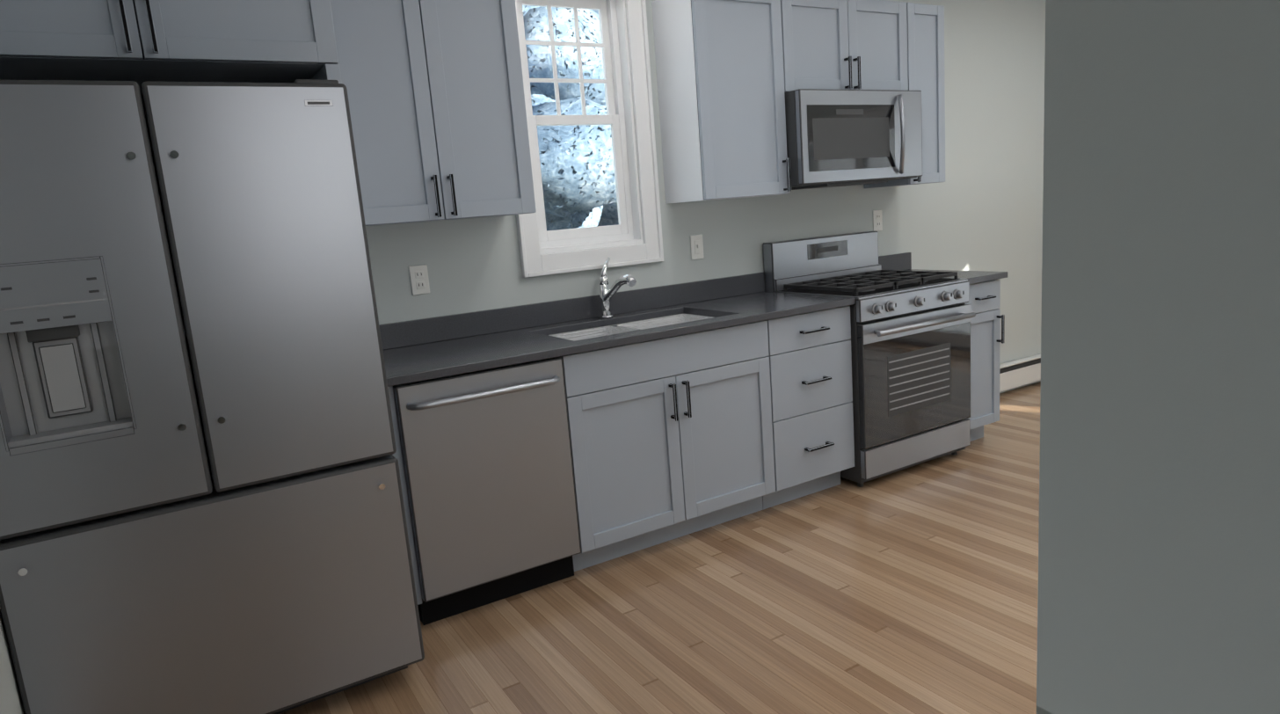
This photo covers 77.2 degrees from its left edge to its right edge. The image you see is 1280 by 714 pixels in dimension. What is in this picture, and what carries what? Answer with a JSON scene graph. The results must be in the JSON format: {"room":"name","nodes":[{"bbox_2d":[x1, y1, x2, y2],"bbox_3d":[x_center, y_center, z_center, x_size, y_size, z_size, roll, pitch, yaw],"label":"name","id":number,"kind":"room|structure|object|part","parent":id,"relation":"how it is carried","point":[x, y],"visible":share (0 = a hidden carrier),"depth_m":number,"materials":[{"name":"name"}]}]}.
{"room":"kitchen","nodes":[
{"label":"kitchen","id":0,"kind":"room"},
{"bbox_2d":[0,607,25,713],"bbox_3d":[-0.962,-0.044,0.595,0.150,2.780,4.450,-11,12,-30],"label":"wall","id":1,"kind":"structure","parent":0,"point":[10,700],"depth_m":1.89,"materials":[{"name":"grey paint"}]},
{"bbox_2d":[278,381,1040,713],"bbox_3d":[1.797,0.837,2.497,6.470,0.060,4.600,-11,12,-30],"label":"floor","id":2,"kind":"structure","parent":0,"point":[912,589],"depth_m":2.70,"materials":[{"name":"brown wood"}]},
{"bbox_2d":[0,64,424,713],"bbox_3d":[-1.343,0.104,2.455,1.008,1.878,0.934,-11,12,-30],"label":"refrigerator","id":3,"kind":"object","parent":2,"relation":"on","point":[200,501],"depth_m":2.05,"materials":[{"name":"grey metal"}]},
{"bbox_3d":[-1.010,0.010,2.827,0.040,1.878,0.630,-11,12,-30],"label":"fridge panel","id":4,"kind":"part","parent":3,"relation":"part of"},
{"bbox_2d":[387,385,421,604],"bbox_3d":[-0.947,0.489,2.950,0.034,0.884,0.596,-11,12,-30],"label":"cabinet filler","id":5,"kind":"object","parent":2,"relation":"on","point":[397,454],"visible":0.04,"depth_m":2.69,"materials":[{"name":"grey wood"}]},
{"bbox_2d":[392,356,581,625],"bbox_3d":[-0.644,0.449,3.063,0.604,0.876,0.654,-11,12,-30],"label":"dishwasher","id":6,"kind":"object","parent":2,"relation":"on","point":[487,460],"visible":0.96,"depth_m":2.82,"materials":[{"name":"grey metal"}]},
{"bbox_2d":[559,320,775,571],"bbox_3d":[0.014,0.316,3.481,0.968,0.884,0.657,-11,12,-30],"label":"base cabinet","id":7,"kind":"object","parent":2,"relation":"on","point":[671,438],"visible":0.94,"depth_m":3.21,"materials":[{"name":"grey wood"}]},
{"bbox_2d":[378,272,855,386],"bbox_3d":[-0.093,-0.171,3.358,2.104,0.130,0.643,-11,12,-30],"label":"countertop","id":8,"kind":"structure","parent":7,"relation":"on","point":[418,350],"depth_m":3.36,"materials":[{"name":"grey stone"}]},
{"bbox_2d":[598,257,636,318],"bbox_3d":[-0.099,-0.299,3.509,0.090,0.265,0.269,-11,12,-30],"label":"kitchen faucet","id":9,"kind":"object","parent":8,"relation":"on","point":[607,294],"visible":1,"depth_m":3.56,"materials":[{"name":"silver metal"}]},
{"bbox_2d":[549,312,712,341],"bbox_3d":[-0.012,-0.019,3.420,0.820,0.200,0.450,-11,12,-30],"label":"undermount sink","id":10,"kind":"object","parent":8,"relation":"in","point":[620,328],"visible":0.12,"depth_m":3.60,"materials":[{"name":"silver metal"}]},
{"bbox_2d":[762,305,854,509],"bbox_3d":[0.635,0.200,3.847,0.486,0.884,0.657,-11,12,-30],"label":"base cabinet","id":11,"kind":"object","parent":2,"relation":"on","point":[810,353],"visible":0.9,"depth_m":3.59,"materials":[{"name":"grey wood"}]},
{"bbox_2d":[763,230,975,487],"bbox_3d":[1.188,-0.034,4.102,0.768,1.165,0.728,-11,12,-30],"label":"gas range","id":12,"kind":"object","parent":2,"relation":"on","point":[911,351],"visible":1,"depth_m":3.88,"materials":[{"name":"grey metal"}]},
{"bbox_2d":[964,279,1004,441],"bbox_3d":[1.641,0.012,4.439,0.307,0.884,0.657,-11,12,-30],"label":"base cabinet","id":13,"kind":"object","parent":2,"relation":"on","point":[985,302],"visible":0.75,"depth_m":4.21,"materials":[{"name":"grey wood"}]},
{"bbox_2d":[878,252,1007,283],"bbox_3d":[1.607,-0.489,4.359,0.336,0.130,0.643,-11,12,-30],"label":"countertop","id":14,"kind":"structure","parent":13,"relation":"on","point":[901,261],"depth_m":4.56,"materials":[{"name":"grey stone"}]},
{"bbox_2d":[365,0,1045,392],"bbox_3d":[0.530,-0.809,4.125,6.470,2.780,0.150,-11,12,-30],"label":"wall","id":15,"kind":"structure","parent":0,"point":[979,207],"depth_m":4.67,"materials":[{"name":"grey paint"}]},
{"bbox_2d":[0,0,338,93],"bbox_3d":[-1.500,-1.044,2.359,1.009,0.430,0.671,-11,12,-30],"label":"upper cabinet","id":16,"kind":"object","parent":15,"relation":"attached to","point":[139,42],"visible":0.98,"depth_m":2.21,"materials":[{"name":"grey wood"}]},
{"bbox_2d":[408,264,429,295],"bbox_3d":[-0.887,-0.310,3.227,0.072,0.116,0.010,-11,12,-30],"label":"electrical outlet","id":17,"kind":"object","parent":15,"relation":"attached to","point":[419,280],"visible":1,"depth_m":3.22,"materials":[{"name":"white plastic"}]},
{"bbox_2d":[329,0,536,225],"bbox_3d":[-0.820,-0.960,2.971,0.729,0.900,0.361,-11,12,-30],"label":"upper cabinet","id":18,"kind":"object","parent":15,"relation":"attached to","point":[436,98],"visible":0.92,"depth_m":2.87,"materials":[{"name":"grey wood"}]},
{"bbox_2d":[515,0,663,277],"bbox_3d":[-0.280,-1.053,3.562,0.716,1.319,0.155,-11,12,-30],"label":"kitchen window","id":19,"kind":"structure","parent":15,"relation":"in","point":[537,241],"depth_m":3.62,"materials":[{"name":"white wood"}]},
{"bbox_2d":[690,234,703,259],"bbox_3d":[0.281,-0.536,3.909,0.072,0.116,0.018,-11,12,-30],"label":"light switch","id":20,"kind":"object","parent":15,"relation":"attached to","point":[696,244],"visible":1,"depth_m":3.91,"materials":[{"name":"white plastic"}]},
{"bbox_2d":[651,0,791,203],"bbox_3d":[0.388,-1.186,3.683,0.486,0.901,0.361,-11,12,-30],"label":"upper cabinet","id":21,"kind":"object","parent":15,"relation":"attached to","point":[720,74],"visible":1,"depth_m":3.58,"materials":[{"name":"grey wood"}]},
{"bbox_2d":[780,0,908,92],"bbox_3d":[0.931,-1.518,3.972,0.828,0.438,0.361,-11,12,-30],"label":"upper cabinet","id":22,"kind":"object","parent":15,"relation":"attached to","point":[844,44],"visible":0.73,"depth_m":3.84,"materials":[{"name":"grey wood"}]},
{"bbox_2d":[784,88,922,189],"bbox_3d":[0.996,-1.079,4.003,0.819,0.440,0.476,-11,12,-30],"label":"microwave","id":23,"kind":"object","parent":22,"relation":"attached to","point":[843,137],"visible":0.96,"depth_m":3.82,"materials":[{"name":"grey metal"}]},
{"bbox_2d":[872,210,882,231],"bbox_3d":[1.347,-0.773,4.536,0.072,0.116,0.010,-11,12,-30],"label":"electrical outlet","id":24,"kind":"object","parent":15,"relation":"attached to","point":[877,221],"visible":0.98,"depth_m":4.53,"materials":[{"name":"white plastic"}]},
{"bbox_2d":[864,2,945,188],"bbox_3d":[1.423,-1.380,4.293,0.281,0.900,0.361,-11,12,-30],"label":"upper cabinet","id":25,"kind":"object","parent":15,"relation":"attached to","point":[926,49],"visible":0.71,"depth_m":4.19,"materials":[{"name":"grey wood"}]},
{"bbox_2d":[999,353,1040,392],"bbox_3d":[2.492,0.123,5.327,1.915,0.191,0.064,-11,12,-30],"label":"baseboard heater","id":26,"kind":"object","parent":15,"relation":"attached to","point":[1020,372],"visible":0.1,"depth_m":5.32,"materials":[{"name":"white metal"}]},
{"bbox_2d":[1036,0,1279,713],"bbox_3d":[0.534,-0.018,-0.191,0.120,2.780,1.257,-11,12,-30],"label":"wall","id":27,"kind":"structure","parent":0,"point":[1159,562],"depth_m":0.29,"materials":[{"name":"grey paint"}]},
{"label":"outside","id":28,"kind":"structure","parent":0,"visible":0},
{"bbox_3d":[6.841,2.494,8.359,80.000,0.200,80.000,-11,12,-30],"label":"ground","id":29,"kind":"structure","parent":28,"visible":0},
{"bbox_2d":[522,5,618,231],"bbox_3d":[-2.493,-2.226,10.120,5.889,9.869,6.295,-11,12,-30],"label":"tree","id":30,"kind":"object","parent":29,"relation":"on","point":[576,149],"depth_m":9.47,"materials":[{"name":"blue plant"}]},
{"bbox_2d":[527,7,618,226],"bbox_3d":[-0.959,-3.178,13.044,6.578,10.445,6.749,-11,12,-30],"label":"tree","id":31,"kind":"object","parent":29,"relation":"on","point":[539,92],"depth_m":10.06,"materials":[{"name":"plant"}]}
]}

